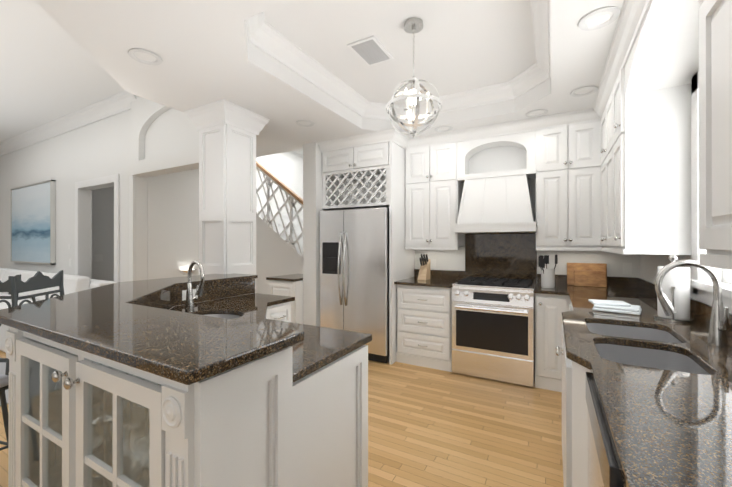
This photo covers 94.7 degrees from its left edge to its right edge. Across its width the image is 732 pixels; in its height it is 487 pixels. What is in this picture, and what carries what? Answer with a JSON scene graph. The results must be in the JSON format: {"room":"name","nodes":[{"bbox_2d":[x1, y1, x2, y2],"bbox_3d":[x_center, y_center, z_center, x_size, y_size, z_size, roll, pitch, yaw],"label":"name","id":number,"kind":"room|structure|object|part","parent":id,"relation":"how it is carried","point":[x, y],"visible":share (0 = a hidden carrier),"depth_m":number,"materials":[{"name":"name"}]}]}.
{"room":"kitchen","nodes":[
{"label":"kitchen","id":0,"kind":"room"},
{"bbox_2d":[0,109,147,281],"bbox_3d":[-5.526,-0.261,5.754,6.020,3.220,0.210,0,0,29],"label":"wall","id":1,"kind":"structure","parent":0,"point":[69,159],"depth_m":5.24,"materials":[{"name":"white paint"}]},
{"bbox_3d":[-5.747,-0.337,5.789,1.770,1.350,0.058,0,0,29],"label":"canvas picture","id":2,"kind":"part","parent":1,"relation":"part of"},
{"bbox_2d":[0,91,135,155],"bbox_3d":[-5.458,-1.791,5.590,6.000,0.160,0.130,0,0,29],"label":"crown molding","id":3,"kind":"structure","parent":1,"relation":"attached to","point":[115,104],"depth_m":4.84,"materials":[{"name":"white"}]},
{"bbox_2d":[75,174,134,281],"bbox_3d":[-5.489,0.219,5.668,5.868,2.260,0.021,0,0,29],"label":"door frame","id":4,"kind":"structure","parent":1,"relation":"attached to","point":[115,179],"depth_m":4.43,"materials":[{"name":"white wood"}]},
{"bbox_2d":[92,187,113,280],"bbox_3d":[-4.388,0.099,5.815,0.150,2.500,0.998,0,0,29],"label":"door","id":5,"kind":"structure","parent":0,"point":[103,221],"depth_m":5.65,"materials":[{"name":"white paint"}]},
{"bbox_2d":[0,0,302,154],"bbox_3d":[-3.483,-1.949,3.771,11.520,0.150,8.800,0,0,29],"label":"ceiling","id":6,"kind":"structure","parent":0,"point":[51,69],"depth_m":3.71,"materials":[{"name":"white paint"}]},
{"bbox_2d":[131,96,198,177],"bbox_3d":[-2.162,-1.364,3.883,1.676,1.020,0.180,0,0,29],"label":"wall","id":7,"kind":"structure","parent":0,"point":[164,139],"depth_m":3.98,"materials":[{"name":"white paint"}]},
{"bbox_2d":[147,151,302,279],"bbox_3d":[-2.084,-0.261,5.909,0.150,3.220,3.398,0,0,29],"label":"wall","id":8,"kind":"structure","parent":0,"point":[172,224],"depth_m":4.79,"materials":[{"name":"white paint"}]},
{"bbox_2d":[179,269,196,274],"bbox_3d":[-2.568,0.414,4.849,0.225,0.078,0.250,0,0,29],"label":"sconce","id":9,"kind":"object","parent":8,"relation":"attached to","point":[184,272],"visible":0.73,"depth_m":4.77,"materials":[{"name":"silver metal"}]},
{"bbox_2d":[0,351,563,486],"bbox_3d":[-3.483,1.376,3.766,11.520,0.060,8.800,0,0,29],"label":"floor","id":10,"kind":"structure","parent":0,"point":[429,427],"depth_m":2.41,"materials":[{"name":"brown wood"}]},
{"bbox_2d":[0,362,8,406],"bbox_3d":[-5.662,1.339,3.156,5.000,0.012,2.720,0,0,29],"label":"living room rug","id":11,"kind":"object","parent":10,"relation":"on","point":[2,367],"depth_m":3.51,"materials":[{"name":"grey carpet"}]},
{"bbox_2d":[0,274,20,450],"bbox_3d":[-2.162,0.754,1.683,0.458,1.179,0.478,0,0,3],"label":"bar stool","id":12,"kind":"object","parent":10,"relation":"on","point":[4,382],"visible":0.42,"depth_m":1.84,"materials":[{"name":"grey metal"}]},
{"bbox_3d":[-2.163,0.748,1.673,0.533,0.060,0.533,0,0,29],"label":"seat","id":13,"kind":"part","parent":12,"relation":"part of","materials":[{"name":"grey fabric"}]},
{"bbox_2d":[8,270,64,306],"bbox_3d":[-1.729,0.754,2.048,0.478,1.179,0.458,0,0,-11],"label":"bar stool","id":14,"kind":"object","parent":10,"relation":"on","point":[38,280],"visible":0.12,"depth_m":1.97,"materials":[{"name":"grey metal"}]},
{"bbox_2d":[0,268,116,352],"bbox_3d":[-5.263,0.883,5.011,4.300,0.930,0.850,0,0,29],"label":"sofa","id":15,"kind":"object","parent":10,"relation":"on","point":[73,283],"visible":0.25,"depth_m":4.32,"materials":[{"name":"white fabric"}]},
{"bbox_2d":[0,320,371,486],"bbox_3d":[-0.861,0.824,1.925,1.952,1.040,1.657,0,0,29],"label":"kitchen island","id":16,"kind":"object","parent":10,"relation":"on","point":[298,416],"depth_m":1.06,"materials":[{"name":"white wood"}]},
{"bbox_2d":[0,273,335,387],"bbox_3d":[-0.850,0.289,1.938,2.020,0.030,1.685,0,0,29],"label":"island countertop","id":17,"kind":"structure","parent":16,"relation":"on","point":[196,329],"depth_m":1.19,"materials":[{"name":"brown stone"}]},
{"bbox_2d":[185,260,204,309],"bbox_3d":[-1.069,0.267,2.150,0.216,0.321,0.101,0,0,29],"label":"faucet","id":18,"kind":"object","parent":17,"relation":"on","point":[189,304],"depth_m":2.16,"materials":[{"name":"silver metal"}]},
{"bbox_2d":[182,289,197,300],"bbox_3d":[-1.254,0.364,2.402,0.003,0.070,0.115,0,0,29],"label":"outlet","id":19,"kind":"object","parent":16,"relation":"attached to","point":[183,290],"depth_m":2.37,"materials":[{"name":"white plastic"}]},
{"bbox_2d":[184,99,269,292],"bbox_3d":[-1.338,0.050,3.275,0.552,2.590,0.542,0,0,29],"label":"island column","id":20,"kind":"structure","parent":10,"relation":"on","point":[228,131],"depth_m":3.14,"materials":[{"name":"white wood"}]},
{"bbox_2d":[256,161,302,293],"bbox_3d":[-0.865,-0.163,6.027,1.879,3.024,1.990,0,0,29],"label":"flight","id":21,"kind":"object","parent":10,"relation":"on","point":[279,243],"visible":0.29,"depth_m":5.35,"materials":[{"name":"white paint"}]},
{"bbox_2d":[266,274,302,323],"bbox_3d":[-0.922,0.890,4.461,0.464,0.915,0.620,0,0,29],"label":"base cabinet","id":22,"kind":"object","parent":10,"relation":"on","point":[290,285],"visible":0.35,"depth_m":4.17,"materials":[{"name":"white wood"}]},
{"bbox_2d":[319,207,388,362],"bbox_3d":[-0.013,0.468,4.229,0.904,1.733,0.826,0,0,29],"label":"refrigerator","id":23,"kind":"object","parent":10,"relation":"on","point":[353,270],"visible":0.62,"depth_m":3.88,"materials":[{"name":"silver metal"}]},
{"bbox_3d":[-0.280,0.296,3.949,0.092,0.864,0.077,0,0,29],"label":"handle","id":24,"kind":"part","parent":23,"relation":"part of","materials":[{"name":"silver metal"}]},
{"bbox_2d":[393,284,451,371],"bbox_3d":[0.769,0.904,3.944,0.626,0.884,0.615,0,0,29],"label":"base cabinet","id":25,"kind":"object","parent":10,"relation":"on","point":[422,317],"depth_m":3.68,"materials":[{"name":"white wood"}]},
{"bbox_2d":[393,276,457,287],"bbox_3d":[0.750,0.446,3.938,0.663,0.031,0.647,0,0,29],"label":"countertop","id":26,"kind":"structure","parent":25,"relation":"on","point":[434,281],"depth_m":3.75,"materials":[{"name":"brown stone"}]},
{"bbox_2d":[418,254,429,279],"bbox_3d":[0.696,0.278,4.045,0.100,0.305,0.180,0,0,29],"label":"knife block","id":27,"kind":"object","parent":26,"relation":"on","point":[424,272],"visible":1,"depth_m":4.01,"materials":[{"name":"brown wood"}]},
{"bbox_2d":[452,277,536,386],"bbox_3d":[1.355,0.862,3.548,0.767,0.943,0.698,0,0,29],"label":"range","id":28,"kind":"object","parent":10,"relation":"on","point":[493,328],"visible":0.98,"depth_m":3.29,"materials":[{"name":"silver metal"}]},
{"bbox_2d":[534,284,731,486],"bbox_3d":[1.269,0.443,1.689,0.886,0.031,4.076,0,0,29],"label":"kitchen counter","id":29,"kind":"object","parent":10,"relation":"on","point":[667,427],"depth_m":1.10,"materials":[{"name":"brown stone"}]},
{"bbox_2d":[538,255,557,287],"bbox_3d":[1.777,0.269,3.293,0.164,0.320,0.158,0,0,29],"label":"utensil crock","id":30,"kind":"object","parent":29,"relation":"on","point":[547,278],"visible":1,"depth_m":3.25,"materials":[{"name":"white ceramic"}]},
{"bbox_2d":[567,263,606,287],"bbox_3d":[2.227,0.315,3.402,0.340,0.229,0.100,0,0,29],"label":"cutting boards","id":31,"kind":"object","parent":29,"relation":"on","point":[588,274],"visible":0.98,"depth_m":3.39,"materials":[{"name":"brown wood"}]},
{"bbox_2d":[586,372,623,486],"bbox_3d":[0.918,0.892,0.810,0.614,0.860,0.594,0,0,29],"label":"dishwasher","id":32,"kind":"object","parent":29,"relation":"in","point":[603,469],"visible":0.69,"depth_m":0.91,"materials":[{"name":"silver metal"}]},
{"bbox_2d":[588,299,641,314],"bbox_3d":[1.595,0.403,2.151,0.285,0.050,0.243,0,0,29],"label":"dish towel","id":33,"kind":"object","parent":29,"relation":"on","point":[616,306],"visible":1,"depth_m":2.11,"materials":[{"name":"white fabric"}]},
{"bbox_2d":[593,320,672,339],"bbox_3d":[1.325,0.557,1.694,0.369,0.222,0.428,0,0,29],"label":"sink","id":34,"kind":"object","parent":29,"relation":"in","point":[598,325],"depth_m":1.86,"materials":[{"name":"grey metal"}]},
{"bbox_2d":[601,340,700,371],"bbox_3d":[1.094,0.536,1.319,0.329,0.183,0.388,0,0,29],"label":"sink","id":35,"kind":"object","parent":29,"relation":"in","point":[639,353],"depth_m":1.47,"materials":[{"name":"grey metal"}]},
{"bbox_2d":[654,254,694,322],"bbox_3d":[1.727,0.244,1.893,0.170,0.366,0.172,0,0,29],"label":"paper towel holder","id":36,"kind":"object","parent":29,"relation":"on","point":[676,285],"visible":0.9,"depth_m":1.83,"materials":[{"name":"white paper"}]},
{"bbox_2d":[653,260,731,347],"bbox_3d":[1.382,0.248,1.437,0.241,0.356,0.095,0,0,29],"label":"faucet","id":37,"kind":"object","parent":29,"relation":"on","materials":[{"name":"silver metal"}]},
{"bbox_2d":[303,142,330,325],"bbox_3d":[-0.082,-0.262,5.283,0.198,3.220,2.550,0,0,29],"label":"wall","id":38,"kind":"structure","parent":0,"point":[312,180],"depth_m":4.17,"materials":[{"name":"white paint"}]},
{"bbox_2d":[35,0,623,156],"bbox_3d":[-1.232,-1.561,1.623,5.500,0.628,6.930,0,0,29],"label":"ceiling","id":39,"kind":"structure","parent":0,"point":[206,51],"depth_m":2.44,"materials":[{"name":"white paint"}]},
{"bbox_2d":[128,49,161,64],"bbox_3d":[-1.462,-1.256,2.236,0.196,0.041,0.193,0,0,29],"label":"recessed light","id":40,"kind":"object","parent":39,"relation":"in","point":[131,52],"depth_m":2.24,"materials":[{"name":"white"}]},
{"bbox_2d":[296,120,314,126],"bbox_3d":[-0.620,-1.254,3.460,0.191,0.041,0.196,0,0,29],"label":"recessed light","id":41,"kind":"object","parent":39,"relation":"in","point":[297,122],"depth_m":3.47,"materials":[{"name":"white"}]},
{"bbox_2d":[347,35,393,65],"bbox_3d":[0.040,-1.494,2.639,0.230,0.018,0.340,0,0,29],"label":"ceiling vent","id":42,"kind":"object","parent":39,"relation":"in","point":[370,51],"visible":0.98,"depth_m":2.61,"materials":[{"name":"white metal"}]},
{"bbox_2d":[246,0,550,120],"bbox_3d":[0.365,-1.441,2.544,1.800,0.130,2.170,0,0,29],"label":"crown molding","id":43,"kind":"structure","parent":39,"relation":"attached to","point":[263,35],"depth_m":2.89,"materials":[{"name":"white"}]},
{"bbox_2d":[386,17,441,137],"bbox_3d":[0.326,-1.113,2.308,0.376,0.784,0.376,0,0,29],"label":"globe pendant light","id":44,"kind":"object","parent":39,"relation":"hanging from","point":[413,25],"visible":1,"depth_m":2.27,"materials":[{"name":"silver metal"}]},
{"bbox_2d":[435,126,452,131],"bbox_3d":[0.839,-1.254,3.630,0.187,0.041,0.197,0,0,29],"label":"recessed light","id":45,"kind":"object","parent":39,"relation":"in","point":[450,128],"depth_m":3.65,"materials":[{"name":"white"}]},
{"bbox_2d":[525,109,547,116],"bbox_3d":[1.617,-1.254,3.200,0.187,0.041,0.196,0,0,29],"label":"recessed light","id":46,"kind":"object","parent":39,"relation":"in","point":[545,111],"depth_m":3.20,"materials":[{"name":"white"}]},
{"bbox_2d":[570,86,597,96],"bbox_3d":[1.770,-1.255,2.739,0.186,0.041,0.198,0,0,29],"label":"recessed light","id":47,"kind":"object","parent":39,"relation":"in","point":[595,88],"depth_m":2.75,"materials":[{"name":"white"}]},
{"bbox_2d":[578,7,619,30],"bbox_3d":[1.282,-1.256,1.858,0.189,0.041,0.197,0,0,29],"label":"recessed light","id":48,"kind":"object","parent":39,"relation":"in","point":[615,11],"depth_m":1.86,"materials":[{"name":"white"}]},
{"bbox_2d":[415,178,639,277],"bbox_3d":[1.322,-0.263,4.081,3.420,3.220,0.150,0,0,29],"label":"wall","id":49,"kind":"structure","parent":0,"point":[453,260],"depth_m":3.59,"materials":[{"name":"white paint"}]},
{"bbox_2d":[321,132,400,179],"bbox_3d":[0.025,-1.053,4.303,0.932,0.378,0.716,0,0,29],"label":"upper cabinet","id":50,"kind":"object","parent":49,"relation":"attached to","point":[378,153],"depth_m":3.94,"materials":[{"name":"white wood"}]},
{"bbox_2d":[333,172,400,211],"bbox_3d":[0.102,-0.648,4.442,0.932,0.430,0.397,0,0,29],"label":"upper cabinet","id":51,"kind":"object","parent":49,"relation":"attached to","point":[358,192],"depth_m":4.01,"materials":[{"name":"white wood"}]},
{"bbox_2d":[401,132,464,247],"bbox_3d":[0.826,-0.603,4.069,0.632,1.278,0.346,0,0,29],"label":"upper cabinet","id":52,"kind":"object","parent":49,"relation":"attached to","point":[428,163],"depth_m":3.92,"materials":[{"name":"white wood"}]},
{"bbox_2d":[430,259,435,267],"bbox_3d":[0.847,0.257,4.255,0.070,0.114,0.005,0,0,29],"label":"electrical outlet plate","id":53,"kind":"object","parent":49,"relation":"attached to","point":[432,261],"depth_m":4.25,"materials":[{"name":"white plastic"}]},
{"bbox_2d":[453,164,536,233],"bbox_3d":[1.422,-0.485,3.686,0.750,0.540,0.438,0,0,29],"label":"range hood","id":54,"kind":"object","parent":49,"relation":"attached to","point":[490,197],"depth_m":3.55,"materials":[{"name":"white wood"}]},
{"bbox_2d":[457,120,532,171],"bbox_3d":[1.445,-0.978,3.726,0.925,0.528,0.346,0,0,29],"label":"upper cabinet","id":55,"kind":"object","parent":49,"relation":"attached to","point":[510,145],"depth_m":3.68,"materials":[{"name":"white wood"}]},
{"bbox_2d":[413,268,636,287],"bbox_3d":[1.618,0.381,3.815,2.299,0.099,0.020,0,0,29],"label":"backsplash","id":56,"kind":"structure","parent":49,"relation":"attached to","point":[612,282],"depth_m":3.56,"materials":[{"name":"brown stone"}]},
{"bbox_2d":[533,108,592,247],"bbox_3d":[2.019,-0.604,3.378,0.558,1.278,0.397,0,0,29],"label":"upper cabinet","id":57,"kind":"object","parent":49,"relation":"attached to","point":[562,142],"depth_m":3.26,"materials":[{"name":"white wood"}]},
{"bbox_2d":[623,263,631,274],"bbox_3d":[2.561,0.245,3.304,0.070,0.114,0.005,0,0,29],"label":"electrical outlet plate","id":58,"kind":"object","parent":49,"relation":"attached to","point":[627,268],"depth_m":3.30,"materials":[{"name":"white plastic"}]},
{"bbox_2d":[621,0,688,95],"bbox_3d":[1.492,-1.101,1.517,0.327,0.289,1.310,0,0,29],"label":"wall","id":59,"kind":"structure","parent":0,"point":[655,52],"depth_m":1.87,"materials":[{"name":"white"}]},
{"bbox_2d":[640,249,731,297],"bbox_3d":[1.071,-0.269,0.258,0.150,3.220,6.780,0,0,29],"label":"wall","id":60,"kind":"structure","parent":0,"point":[649,264],"depth_m":2.70,"materials":[{"name":"white paint"}]},
{"bbox_2d":[593,68,612,251],"bbox_3d":[2.119,-0.605,2.719,0.398,1.278,0.801,0,0,29],"label":"upper cabinet","id":61,"kind":"object","parent":60,"relation":"attached to","point":[610,171],"depth_m":2.90,"materials":[{"name":"white wood"}]},
{"bbox_2d":[613,48,688,251],"bbox_3d":[1.903,-0.606,2.278,0.347,1.278,0.420,0,0,29],"label":"upper cabinet","id":62,"kind":"object","parent":60,"relation":"attached to","point":[651,129],"depth_m":2.11,"materials":[{"name":"white wood"}]},
{"bbox_2d":[637,278,704,319],"bbox_3d":[1.648,0.378,1.479,0.020,0.099,4.076,0,0,29],"label":"backsplash","id":63,"kind":"structure","parent":60,"relation":"attached to","point":[698,310],"depth_m":2.00,"materials":[{"name":"brown stone"}]},
{"bbox_2d":[689,0,731,263],"bbox_3d":[0.979,-0.608,0.612,0.347,1.278,0.770,0,0,29],"label":"upper cabinet","id":64,"kind":"object","parent":60,"relation":"attached to","point":[710,21],"depth_m":0.93,"materials":[{"name":"white wood"}]},
{"bbox_2d":[690,70,731,313],"bbox_3d":[1.613,-0.327,1.444,0.050,1.300,1.300,0,0,29],"label":"window","id":65,"kind":"structure","parent":60,"relation":"in","point":[702,290],"depth_m":1.92,"materials":[{"name":"white wood"}]},
{"bbox_2d":[723,269,731,283],"bbox_3d":[1.719,-0.332,1.385,0.030,1.088,1.058,0,0,29],"label":"window","id":66,"kind":"structure","parent":60,"relation":"in","point":[727,275],"depth_m":1.81,"materials":[{"name":"white"}]}
]}

